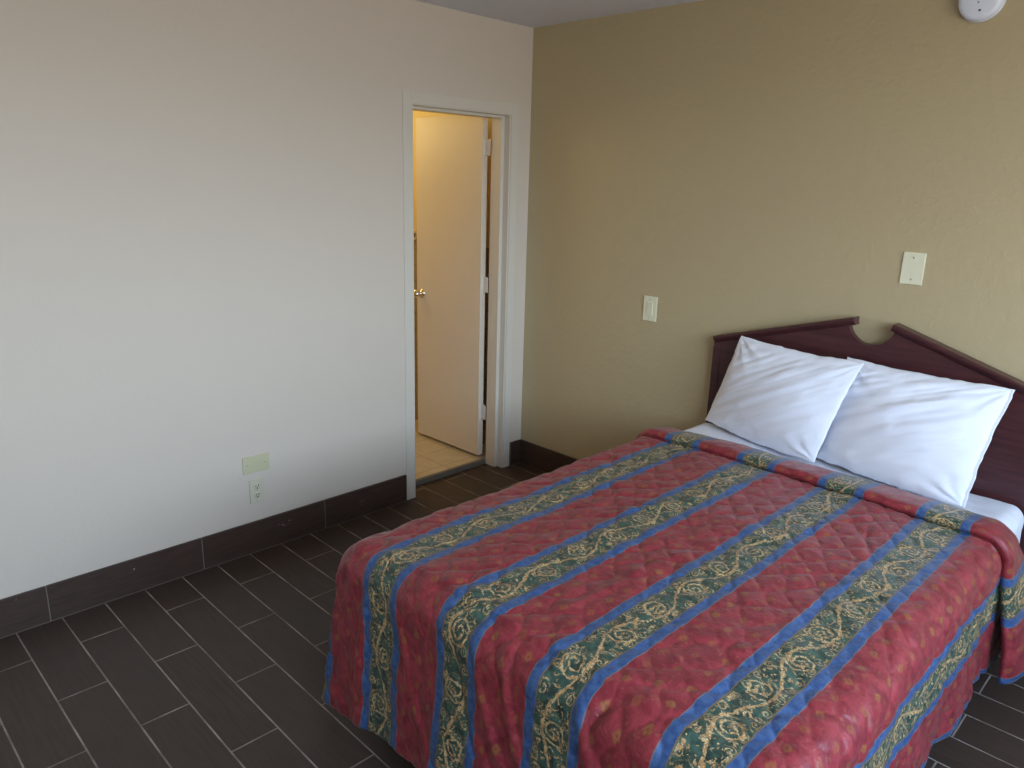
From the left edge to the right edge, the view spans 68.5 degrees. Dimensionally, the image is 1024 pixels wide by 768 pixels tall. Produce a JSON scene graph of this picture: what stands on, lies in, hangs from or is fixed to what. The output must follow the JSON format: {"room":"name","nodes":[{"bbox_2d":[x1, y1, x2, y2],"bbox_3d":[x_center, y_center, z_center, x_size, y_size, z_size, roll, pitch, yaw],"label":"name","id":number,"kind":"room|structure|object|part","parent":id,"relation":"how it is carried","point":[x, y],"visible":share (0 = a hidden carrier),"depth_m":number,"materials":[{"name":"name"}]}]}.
{"room":"hotel room","nodes":[
{"label":"hotel room","id":0,"kind":"room"},
{"bbox_2d":[0,0,533,598],"bbox_3d":[-1.665,-0.332,2.780,4.820,2.502,0.120,-13,21,-43],"label":"wall","id":1,"kind":"structure","parent":0,"point":[202,205],"depth_m":3.07,"materials":[{"name":"beige paint"}]},
{"bbox_2d":[0,475,406,638],"bbox_3d":[-1.922,0.879,2.776,3.808,0.152,0.012,-13,21,-43],"label":"baseboard","id":2,"kind":"structure","parent":1,"relation":"attached to","point":[29,609],"depth_m":3.26,"materials":[{"name":"brown tile"}]},
{"bbox_2d":[242,452,269,474],"bbox_3d":[-1.162,0.361,3.414,0.128,0.080,0.008,-13,21,-43],"label":"wall plate","id":3,"kind":"object","parent":1,"relation":"attached to","point":[259,462],"visible":1,"depth_m":3.41,"materials":[{"name":"beige plastic"}]},
{"bbox_2d":[249,477,264,503],"bbox_3d":[-1.168,0.488,3.445,0.070,0.114,0.009,-13,21,-43],"label":"power outlet","id":4,"kind":"object","parent":1,"relation":"attached to","point":[256,486],"visible":1,"depth_m":3.44,"materials":[{"name":"white plastic"}]},
{"bbox_2d":[254,483,259,489],"bbox_3d":[-1.166,0.468,3.438,0.033,0.033,0.003,-13,21,-43],"label":"socket","id":5,"kind":"object","parent":4,"relation":"attached to","point":[256,485],"depth_m":3.44,"materials":[{"name":"white plastic"}]},
{"bbox_2d":[254,491,260,497],"bbox_3d":[-1.167,0.508,3.449,0.033,0.033,0.003,-13,21,-43],"label":"socket","id":6,"kind":"object","parent":4,"relation":"attached to","point":[257,494],"depth_m":3.45,"materials":[{"name":"white plastic"}]},
{"bbox_2d":[414,115,490,454],"bbox_3d":[-0.368,-0.584,4.608,0.632,2.005,0.176,16,21,42],"label":"door","id":7,"kind":"structure","parent":1,"relation":"in","point":[452,151],"depth_m":4.57,"materials":[{"name":"paint"}]},
{"bbox_3d":[-0.598,-0.573,4.765,0.062,0.062,0.068,16,21,42],"label":"knob","id":8,"kind":"part","parent":7,"relation":"part of","materials":[{"name":"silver metal"}]},
{"bbox_2d":[402,89,518,499],"bbox_3d":[-0.270,-0.445,4.104,0.784,2.106,0.005,-13,21,-43],"label":"trim","id":9,"kind":"structure","parent":1,"relation":"attached to","point":[409,97],"depth_m":3.95,"materials":[{"name":"paint"}]},
{"bbox_2d":[412,103,511,496],"bbox_3d":[-0.313,-0.435,4.155,0.693,2.058,0.120,-13,21,-43],"label":"trim","id":10,"kind":"structure","parent":1,"relation":"attached to","point":[501,123],"depth_m":4.32,"materials":[{"name":"paint"}]},
{"bbox_2d":[509,440,519,465],"bbox_3d":[0.017,0.425,4.657,0.085,0.152,0.012,-13,21,-43],"label":"trim","id":11,"kind":"structure","parent":1,"relation":"attached to","point":[514,446],"depth_m":4.65,"materials":[{"name":"brown tile"}]},
{"bbox_2d":[0,419,1023,767],"bbox_3d":[-0.707,1.172,2.243,4.940,0.130,6.270,-13,21,-43],"label":"floor","id":12,"kind":"structure","parent":0,"point":[222,665],"depth_m":2.63,"materials":[{"name":"brown tile"}]},
{"bbox_2d":[415,458,484,485],"bbox_3d":[-0.394,0.529,4.462,0.625,0.033,0.024,-13,21,-43],"label":"trim","id":13,"kind":"structure","parent":12,"relation":"on","point":[450,471],"depth_m":4.47,"materials":[{"name":"grey stone"}]},
{"bbox_2d":[706,316,1023,553],"bbox_3d":[0.763,0.485,2.495,2.005,1.203,1.446,-13,21,-43],"label":"headboard","id":14,"kind":"object","parent":12,"relation":"on","point":[1000,473],"visible":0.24,"depth_m":2.90,"materials":[{"name":"wood"}]},
{"bbox_2d":[321,427,1023,767],"bbox_3d":[0.620,0.729,2.508,1.983,0.637,1.710,-13,21,-43],"label":"bedspread","id":15,"kind":"object","parent":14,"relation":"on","point":[665,597],"visible":1,"depth_m":2.04,"materials":[{"name":"fabric"}]},
{"bbox_3d":[1.185,-0.236,3.300,0.064,0.207,0.630,-13,21,-43],"label":"pediment rail","id":16,"kind":"part","parent":14,"relation":"part of","materials":[{"name":"brown wood"}]},
{"bbox_2d":[684,423,1023,542],"bbox_3d":[1.242,0.473,3.069,0.425,0.280,1.356,-13,21,-43],"label":"sheet","id":17,"kind":"object","parent":14,"relation":"on","point":[1010,515],"visible":0.18,"depth_m":2.80,"materials":[{"name":"white fabric"}]},
{"bbox_2d":[705,335,863,462],"bbox_3d":[1.104,0.051,3.213,0.138,0.441,0.704,-10,19,-36],"label":"pillow","id":18,"kind":"object","parent":17,"relation":"on","point":[786,401],"visible":1,"depth_m":3.12,"materials":[{"name":"white fabric"}]},
{"bbox_2d":[817,357,1014,507],"bbox_3d":[1.474,0.168,2.843,0.189,0.426,0.627,-12,20,-41],"label":"pillow","id":19,"kind":"object","parent":17,"relation":"on","point":[929,436],"visible":0.91,"depth_m":2.77,"materials":[{"name":"white fabric"}]},
{"bbox_3d":[1.738,-0.054,2.773,0.064,0.245,0.666,-13,21,-43],"label":"pediment rail","id":20,"kind":"part","parent":14,"relation":"part of","materials":[{"name":"brown wood"}]},
{"bbox_2d":[415,0,701,27],"bbox_3d":[-0.027,-1.150,0.982,4.940,0.100,4.540,-13,21,-43],"label":"ceiling","id":21,"kind":"structure","parent":0,"point":[529,13],"depth_m":3.59,"materials":[{"name":"white paint"}]},
{"bbox_2d":[413,0,1023,458],"bbox_3d":[1.033,-0.469,3.563,0.120,2.502,6.270,-13,21,-43],"label":"wall","id":22,"kind":"structure","parent":0,"point":[736,165],"depth_m":3.34,"materials":[{"name":"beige paint"}]},
{"bbox_2d":[414,230,416,239],"bbox_3d":[-0.881,-1.063,5.257,0.064,0.065,0.648,-13,21,-43],"label":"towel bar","id":23,"kind":"object","parent":22,"relation":"attached to","point":[415,231],"visible":0.13,"depth_m":5.05,"materials":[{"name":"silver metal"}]},
{"bbox_2d":[414,240,489,444],"bbox_3d":[-0.597,-0.342,5.177,0.010,1.270,1.629,-13,21,-43],"label":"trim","id":24,"kind":"structure","parent":22,"relation":"attached to","point":[415,241],"depth_m":4.90,"materials":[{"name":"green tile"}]},
{"bbox_2d":[642,295,657,321],"bbox_3d":[0.703,-0.384,3.830,0.008,0.126,0.082,-13,21,-43],"label":"switch plate","id":25,"kind":"object","parent":22,"relation":"attached to","point":[650,303],"visible":1,"depth_m":3.83,"materials":[{"name":"beige plastic"}]},
{"bbox_2d":[520,439,1001,646],"bbox_3d":[1.565,0.851,3.237,0.012,0.152,4.298,-13,21,-43],"label":"baseboard","id":26,"kind":"structure","parent":22,"relation":"attached to","point":[538,457],"depth_m":4.56,"materials":[{"name":"brown tile"}]},
{"bbox_2d":[899,252,926,285],"bbox_3d":[1.561,-0.450,2.929,0.008,0.124,0.083,-13,21,-43],"label":"wall plate","id":27,"kind":"object","parent":22,"relation":"attached to","point":[913,263],"visible":1,"depth_m":2.93,"materials":[{"name":"beige plastic"}]},
{"bbox_2d":[958,0,1005,22],"bbox_3d":[1.634,-1.340,2.615,0.042,0.146,0.146,-13,21,-43],"label":"smoke detector","id":28,"kind":"object","parent":22,"relation":"attached to","point":[976,11],"visible":1,"depth_m":2.61,"materials":[{"name":"white plastic"}]}
]}

